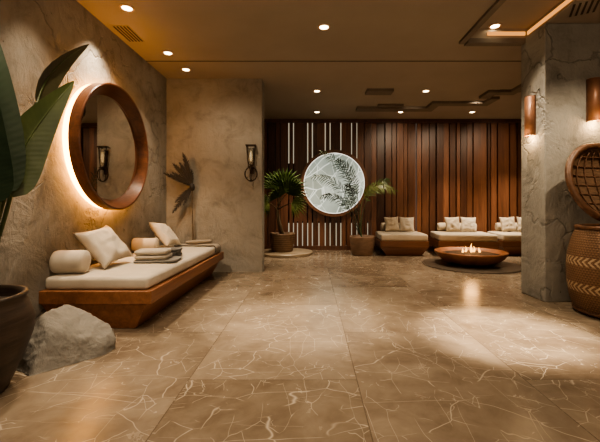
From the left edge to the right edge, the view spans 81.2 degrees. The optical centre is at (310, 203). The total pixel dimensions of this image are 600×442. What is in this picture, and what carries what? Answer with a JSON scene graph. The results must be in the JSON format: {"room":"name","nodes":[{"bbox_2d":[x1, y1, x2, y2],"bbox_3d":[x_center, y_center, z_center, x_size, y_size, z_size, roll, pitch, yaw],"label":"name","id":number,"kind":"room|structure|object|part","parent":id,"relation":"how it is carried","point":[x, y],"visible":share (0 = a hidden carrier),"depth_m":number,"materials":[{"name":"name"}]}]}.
{"room":"spa lounge","nodes":[
{"label":"spa lounge","id":0,"kind":"room"},
{"bbox_2d":[0,0,165,326],"bbox_3d":[-2.545,-0.650,3.600,0.200,3.600,11.600,0,0,0],"label":"wall","id":1,"kind":"structure","parent":0,"point":[41,222],"depth_m":3.46,"materials":[{"name":"paint"}]},
{"bbox_2d":[62,83,148,209],"bbox_3d":[-2.349,-0.660,4.130,0.192,1.460,1.460,0,0,0],"label":"round mirror","id":2,"kind":"object","parent":1,"relation":"attached to","point":[104,137],"visible":1,"depth_m":4.05,"materials":[{"name":"brown wood"}]},
{"bbox_2d":[81,95,136,198],"bbox_3d":[-2.392,-0.660,4.130,0.010,1.224,1.224,0,0,3],"label":"mirror glass","id":3,"kind":"object","parent":2,"relation":"attached to","point":[108,128],"depth_m":4.14,"materials":[{"name":"mirror"}]},
{"bbox_2d":[166,79,263,271],"bbox_3d":[-1.637,-0.485,6.070,1.615,3.270,0.300,0,0,0],"label":"wall partition","id":4,"kind":"structure","parent":0,"point":[210,121],"depth_m":5.92,"materials":[{"name":"paint"}]},
{"bbox_2d":[244,144,257,181],"bbox_3d":[-1.000,-0.682,5.831,0.222,0.616,0.176,0,0,0],"label":"lantern sconce","id":5,"kind":"object","parent":4,"relation":"attached to","point":[250,151],"visible":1,"depth_m":5.82,"materials":[{"name":"brown metal"}]},
{"bbox_2d":[0,250,599,441],"bbox_3d":[2.377,1.225,3.500,10.045,0.150,11.800,0,0,0],"label":"floor","id":6,"kind":"structure","parent":0,"point":[323,345],"depth_m":2.42,"materials":[{"name":"stone"}]},
{"bbox_2d":[0,284,35,392],"bbox_3d":[-2.090,0.850,2.080,0.716,0.600,0.716,0,0,0],"label":"plant pot","id":7,"kind":"object","parent":6,"relation":"on","point":[17,312],"visible":1,"depth_m":2.10,"materials":[{"name":"ceramic"}]},
{"bbox_2d":[0,44,88,241],"bbox_3d":[-1.830,-0.280,2.212,0.495,1.727,0.712,0,0,20],"label":"leaf plant","id":8,"kind":"object","parent":7,"relation":"in","point":[26,139],"visible":1,"depth_m":2.17,"materials":[{"name":"green plant"}]},
{"bbox_2d":[16,304,115,375],"bbox_3d":[-1.866,0.974,2.629,0.606,0.352,0.583,0,0,0],"label":"boulder","id":9,"kind":"object","parent":6,"relation":"on","point":[64,335],"visible":0.97,"depth_m":2.55,"materials":[{"name":"stone"}]},
{"bbox_2d":[39,245,223,327],"bbox_3d":[-1.935,0.901,4.435,1.009,0.499,2.610,0,0,0],"label":"daybed","id":10,"kind":"object","parent":6,"relation":"on","point":[125,294],"visible":0.7,"depth_m":3.20,"materials":[{"name":"beige fabric"}]},
{"bbox_2d":[49,250,90,272],"bbox_3d":[-2.285,0.548,3.330,0.298,0.218,0.218,0,0,-7],"label":"bolster","id":11,"kind":"object","parent":10,"relation":"on","point":[61,261],"visible":1,"depth_m":3.25,"materials":[{"name":"beige fabric"}]},
{"bbox_2d":[74,225,133,269],"bbox_3d":[-2.185,0.441,3.720,0.317,0.421,0.554,0,0,3],"label":"throw cushion","id":12,"kind":"object","parent":10,"relation":"on","point":[103,244],"visible":1,"depth_m":3.59,"materials":[{"name":"beige fabric"}]},
{"bbox_3d":[-1.947,0.716,4.438,0.944,0.129,2.545,0,0,0],"label":"mattress","id":13,"kind":"part","parent":10,"relation":"part of","materials":[{"name":"beige fabric"}]},
{"bbox_2d":[131,238,158,251],"bbox_3d":[-2.270,0.560,4.800,0.338,0.192,0.192,0,0,-6],"label":"bolster","id":14,"kind":"object","parent":10,"relation":"on","point":[137,243],"visible":0.78,"depth_m":4.72,"materials":[{"name":"beige fabric"}]},
{"bbox_2d":[133,256,181,262],"bbox_3d":[-1.750,0.636,4.020,0.462,0.028,0.360,0,0,-7],"label":"folded towel","id":15,"kind":"object","parent":10,"relation":"on","point":[172,258],"visible":0.7,"depth_m":3.87,"materials":[{"name":"grey fabric"}]},
{"bbox_2d":[134,248,172,259],"bbox_3d":[-1.791,0.566,3.990,0.360,0.106,0.270,0,0,-7],"label":"folded towel","id":16,"kind":"object","parent":15,"relation":"on","point":[144,253],"visible":1,"depth_m":3.87,"materials":[{"name":"beige fabric"}]},
{"bbox_2d":[149,222,180,245],"bbox_3d":[-2.169,0.453,5.220,0.308,0.398,0.509,0,0,4],"label":"throw cushion","id":17,"kind":"object","parent":10,"relation":"on","point":[162,231],"visible":1,"depth_m":5.06,"materials":[{"name":"beige fabric"}]},
{"bbox_2d":[159,247,181,255],"bbox_3d":[-1.780,0.599,4.360,0.302,0.102,0.260,0,0,-6],"label":"folded towel","id":18,"kind":"object","parent":10,"relation":"on","point":[176,251],"visible":0.34,"depth_m":4.33,"materials":[{"name":"grey fabric"}]},
{"bbox_2d":[174,243,220,252],"bbox_3d":[-1.781,0.692,5.510,0.641,0.118,0.322,0,0,0],"label":"throw blanket","id":19,"kind":"object","parent":10,"relation":"on","point":[217,246],"visible":0.91,"depth_m":5.51,"materials":[{"name":"beige fabric"}]},
{"bbox_2d":[186,240,212,243],"bbox_3d":[-1.773,0.601,5.556,0.410,0.069,0.071,0,0,-27],"label":"rolled towel","id":20,"kind":"object","parent":19,"relation":"on","point":[189,241],"visible":1,"depth_m":5.53,"materials":[{"name":"beige fabric"}]},
{"bbox_2d":[164,152,194,239],"bbox_3d":[-2.167,0.149,5.749,0.500,2.003,0.116,0,0,-14],"label":"palm","id":21,"kind":"object","parent":6,"relation":"on","point":[187,177],"visible":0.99,"depth_m":5.77,"materials":[{"name":"green plant"}]},
{"bbox_3d":[-1.968,0.435,5.822,0.036,1.431,0.044,0,0,22],"label":"stem","id":22,"kind":"part","parent":21,"relation":"part of","materials":[{"name":"brown plant"}]},
{"bbox_2d":[264,248,312,257],"bbox_3d":[-0.580,1.117,8.060,1.240,0.065,1.240,0,0,0],"label":"podium","id":23,"kind":"object","parent":6,"relation":"on","point":[297,252],"visible":0.66,"depth_m":7.67,"materials":[{"name":"stone"}]},
{"bbox_2d":[270,232,294,251],"bbox_3d":[-0.660,0.875,8.060,0.580,0.420,0.580,0,0,0],"label":"plant pot","id":24,"kind":"object","parent":23,"relation":"on","point":[284,242],"visible":0.98,"depth_m":7.83,"materials":[{"name":"wicker"}]},
{"bbox_2d":[264,168,308,233],"bbox_3d":[-0.661,-0.048,7.836,1.275,1.569,0.559,0,0,0],"label":"fan palm","id":25,"kind":"object","parent":24,"relation":"in","point":[285,181],"visible":0.9,"depth_m":7.83,"materials":[{"name":"green plant"}]},
{"bbox_2d":[350,235,374,255],"bbox_3d":[1.160,0.935,7.920,0.570,0.430,0.570,0,0,0],"label":"plant pot","id":26,"kind":"object","parent":6,"relation":"on","point":[364,245],"visible":1,"depth_m":7.70,"materials":[{"name":"ceramic"}]},
{"bbox_2d":[311,150,398,236],"bbox_3d":[0.996,-0.254,8.024,1.999,2.021,0.680,0,0,0],"label":"palm","id":27,"kind":"object","parent":26,"relation":"in","point":[379,187],"visible":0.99,"depth_m":8.03,"materials":[{"name":"green plant"}]},
{"bbox_2d":[375,231,428,255],"bbox_3d":[2.075,0.901,8.150,1.059,0.497,1.019,0,0,3],"label":"bed","id":28,"kind":"object","parent":6,"relation":"on","point":[396,243],"visible":0.98,"depth_m":7.68,"materials":[{"name":"brown wood"}]},
{"bbox_2d":[380,223,399,230],"bbox_3d":[2.072,0.554,8.500,0.757,0.202,0.202,0,0,3],"label":"bolster","id":29,"kind":"object","parent":28,"relation":"on","point":[382,226],"visible":0.27,"depth_m":8.44,"materials":[{"name":"beige fabric"}]},
{"bbox_2d":[384,217,398,231],"bbox_3d":[1.911,0.475,8.291,0.369,0.353,0.187,0,0,6],"label":"throw cushion","id":30,"kind":"object","parent":28,"relation":"on","point":[391,223],"visible":1,"depth_m":8.23,"materials":[{"name":"beige fabric"}]},
{"bbox_3d":[2.075,0.734,8.149,1.020,0.162,0.980,0,0,3],"label":"mattress","id":31,"kind":"part","parent":28,"relation":"part of","materials":[{"name":"beige fabric"}]},
{"bbox_2d":[399,217,413,231],"bbox_3d":[2.248,0.475,8.220,0.361,0.353,0.186,0,0,5],"label":"throw cushion","id":32,"kind":"object","parent":28,"relation":"on","point":[406,224],"visible":1,"depth_m":8.17,"materials":[{"name":"beige fabric"}]},
{"bbox_2d":[429,231,498,248],"bbox_3d":[3.484,0.901,8.086,1.259,0.498,1.019,0,0,7],"label":"bed","id":33,"kind":"object","parent":6,"relation":"on","point":[438,239],"visible":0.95,"depth_m":7.62,"materials":[{"name":"beige fabric"}]},
{"bbox_2d":[444,217,460,231],"bbox_3d":[3.332,0.475,8.230,0.348,0.353,0.198,0,0,-1],"label":"throw cushion","id":34,"kind":"object","parent":33,"relation":"on","point":[452,224],"visible":1,"depth_m":8.18,"materials":[{"name":"beige fabric"}]},
{"bbox_2d":[437,223,476,230],"bbox_3d":[3.509,0.554,8.435,0.901,0.202,0.202,0,0,7],"label":"bolster","id":35,"kind":"object","parent":33,"relation":"on","point":[440,226],"visible":0.38,"depth_m":8.39,"materials":[{"name":"beige fabric"}]},
{"bbox_3d":[3.483,0.734,8.086,1.220,0.163,0.980,0,0,7],"label":"mattress","id":36,"kind":"part","parent":33,"relation":"part of","materials":[{"name":"beige fabric"}]},
{"bbox_2d":[460,217,476,231],"bbox_3d":[3.662,0.475,8.142,0.351,0.353,0.186,0,0,15],"label":"throw cushion","id":37,"kind":"object","parent":33,"relation":"on","point":[467,224],"visible":1,"depth_m":8.09,"materials":[{"name":"beige fabric"}]},
{"bbox_2d":[422,257,520,273],"bbox_3d":[3.000,1.139,6.600,1.720,0.022,1.720,0,0,0],"label":"floor plate","id":38,"kind":"object","parent":6,"relation":"on","point":[503,267],"visible":0.63,"depth_m":6.22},
{"bbox_2d":[434,243,508,265],"bbox_3d":[3.000,0.930,6.600,1.284,0.396,1.284,0,0,0],"label":"bowl","id":39,"kind":"object","parent":38,"relation":"on","point":[465,256],"visible":1,"depth_m":6.30,"materials":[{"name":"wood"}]},
{"bbox_2d":[487,231,520,255],"bbox_3d":[4.924,0.901,8.086,1.319,0.498,1.019,0,0,7],"label":"bed","id":40,"kind":"object","parent":6,"relation":"on","point":[509,241],"visible":0.3,"depth_m":7.69,"materials":[{"name":"brown wood"}]},
{"bbox_3d":[4.923,0.734,8.086,1.280,0.163,0.980,0,0,7],"label":"mattress","id":41,"kind":"part","parent":40,"relation":"part of","materials":[{"name":"beige fabric"}]},
{"bbox_2d":[495,223,517,230],"bbox_3d":[4.949,0.554,8.435,0.944,0.202,0.202,0,0,7],"label":"bolster","id":42,"kind":"object","parent":40,"relation":"on","point":[497,225],"visible":0.32,"depth_m":8.41,"materials":[{"name":"beige fabric"}]},
{"bbox_2d":[499,217,516,231],"bbox_3d":[4.643,0.475,8.251,0.348,0.353,0.196,0,0,-1],"label":"throw cushion","id":43,"kind":"object","parent":40,"relation":"on","point":[507,224],"visible":1,"depth_m":8.20,"materials":[{"name":"beige fabric"}]},
{"bbox_2d":[516,217,520,231],"bbox_3d":[4.984,0.475,8.163,0.367,0.353,0.186,0,0,6],"label":"throw cushion","id":44,"kind":"object","parent":40,"relation":"on","point":[517,218],"visible":0.3,"depth_m":8.15,"materials":[{"name":"beige fabric"}]},
{"bbox_2d":[565,224,599,318],"bbox_3d":[3.190,0.686,3.640,0.880,0.927,0.880,0,0,0],"label":"basket","id":45,"kind":"object","parent":6,"relation":"on","point":[582,264],"visible":1,"depth_m":3.56,"materials":[{"name":"brown wicker"}]},
{"bbox_2d":[565,143,599,220],"bbox_3d":[3.113,-0.228,3.718,0.912,0.878,0.333,0,0,-11],"label":"basket tray","id":46,"kind":"object","parent":45,"relation":"on","point":[582,167],"visible":1,"depth_m":3.77,"materials":[{"name":"brown wicker"}]},
{"bbox_3d":[3.108,-0.213,3.758,0.856,0.856,0.135,0,-16,-8],"label":"woven dish","id":47,"kind":"part","parent":46,"relation":"part of","materials":[{"name":"brown wicker"}]},
{"bbox_2d":[76,0,599,118],"bbox_3d":[2.377,-2.295,3.600,10.045,0.350,11.600,0,0,0],"label":"ceiling","id":48,"kind":"structure","parent":0,"point":[193,30],"depth_m":4.77,"materials":[{"name":"paint"}]},
{"bbox_2d":[119,4,134,11],"bbox_3d":[-1.990,-2.116,3.786,0.156,0.008,0.156,0,0,0],"label":"recessed light","id":49,"kind":"object","parent":48,"relation":"in","point":[124,7],"visible":1,"depth_m":3.78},
{"bbox_2d":[111,25,144,41],"bbox_3d":[-2.270,-2.115,4.360,0.200,0.008,0.420,0,0,0],"label":"ceiling vent","id":50,"kind":"object","parent":48,"relation":"in","point":[125,31],"visible":1,"depth_m":4.33,"materials":[{"name":"metal"}]},
{"bbox_2d":[162,51,173,55],"bbox_3d":[-2.008,-2.116,4.914,0.156,0.008,0.156,0,0,0],"label":"recessed light","id":51,"kind":"object","parent":48,"relation":"in","point":[169,53],"visible":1,"depth_m":4.92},
{"bbox_2d":[181,68,190,71],"bbox_3d":[-1.970,-2.116,5.517,0.156,0.008,0.156,0,0,0],"label":"recessed light","id":52,"kind":"object","parent":48,"relation":"in","point":[182,69],"visible":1,"depth_m":5.51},
{"bbox_2d":[318,24,329,30],"bbox_3d":[0.156,-2.116,4.192,0.156,0.008,0.156,0,0,0],"label":"recessed light","id":53,"kind":"object","parent":48,"relation":"in","point":[323,27],"visible":1,"depth_m":4.19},
{"bbox_2d":[146,61,520,61],"bbox_3d":[2.377,-2.117,5.190,9.645,0.006,0.020,0,0,0],"label":"trim","id":54,"kind":"structure","parent":48,"relation":"attached to","point":[146,61],"depth_m":5.19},
{"bbox_2d":[365,88,393,94],"bbox_3d":[1.275,-2.095,6.540,0.490,0.049,0.240,0,0,0],"label":"ceiling vent","id":55,"kind":"object","parent":48,"relation":"attached to","point":[370,91],"depth_m":6.44,"materials":[{"name":"brown metal"}]},
{"bbox_2d":[377,104,403,106],"bbox_3d":[1.690,-2.095,7.450,0.540,0.049,0.100,0,0,0],"label":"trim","id":56,"kind":"structure","parent":48,"relation":"attached to","point":[378,105],"depth_m":7.40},
{"bbox_2d":[356,84,520,111],"bbox_3d":[3.172,-2.095,6.989,4.593,0.049,1.280,0,0,32],"label":"trim","id":57,"kind":"structure","parent":48,"relation":"attached to","point":[488,95],"depth_m":7.28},
{"bbox_2d":[459,0,525,45],"bbox_3d":[2.345,-2.090,1.185,0.830,0.059,6.770,0,0,0],"label":"trim","id":58,"kind":"structure","parent":48,"relation":"attached to","point":[466,40],"depth_m":4.47,"materials":[{"name":"brown wood"}]},
{"bbox_2d":[488,23,501,28],"bbox_3d":[2.316,-2.236,4.404,0.156,0.008,0.156,0,0,0],"label":"recessed light","id":59,"kind":"object","parent":48,"relation":"in","point":[495,25],"visible":1,"depth_m":4.40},
{"bbox_2d":[487,32,524,35],"bbox_3d":[2.490,-2.172,4.463,0.480,0.045,0.013,0,0,0],"label":"light","id":60,"kind":"object","parent":48,"relation":"attached to","point":[488,33],"visible":1,"depth_m":4.46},
{"bbox_2d":[527,0,571,34],"bbox_3d":[2.752,-2.172,1.475,0.013,0.045,5.950,0,0,0],"label":"light","id":61,"kind":"object","parent":48,"relation":"attached to","point":[566,2],"visible":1,"depth_m":4.03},
{"bbox_2d":[567,0,599,17],"bbox_3d":[2.950,-2.115,3.780,0.260,0.008,0.320,0,0,29],"label":"ceiling vent","id":62,"kind":"object","parent":48,"relation":"in","point":[588,6],"visible":1,"depth_m":3.77,"materials":[{"name":"paint"}]},
{"bbox_2d":[264,119,520,249],"bbox_3d":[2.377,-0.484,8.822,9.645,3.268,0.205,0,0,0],"label":"wall","id":63,"kind":"structure","parent":0,"point":[417,156],"depth_m":8.77,"materials":[{"name":"brown wood"}]},
{"bbox_2d":[301,150,367,216],"bbox_3d":[0.575,-0.515,8.699,1.660,1.660,0.098,0,0,0],"label":"window","id":64,"kind":"structure","parent":63,"relation":"in","point":[317,165],"depth_m":8.69,"materials":[{"name":"white glass"}]},
{"bbox_2d":[521,23,599,301],"bbox_3d":[3.670,-0.485,4.335,1.860,3.270,0.470,0,0,0],"label":"wall pillar","id":65,"kind":"structure","parent":0,"point":[558,59],"depth_m":4.10,"materials":[{"name":"concrete"}]},
{"bbox_2d":[524,95,535,136],"bbox_3d":[2.695,-1.083,4.330,0.086,0.486,0.136,0,0,0],"label":"wall sconce","id":66,"kind":"object","parent":65,"relation":"attached to","point":[529,101],"visible":1,"depth_m":4.28,"materials":[{"name":"orange metal"}]},
{"bbox_2d":[586,77,599,121],"bbox_3d":[3.290,-1.208,4.054,0.136,0.496,0.086,0,0,0],"label":"wall sconce","id":67,"kind":"object","parent":65,"relation":"attached to","point":[592,84],"visible":1,"depth_m":4.03,"materials":[{"name":"orange metal"}]}
]}

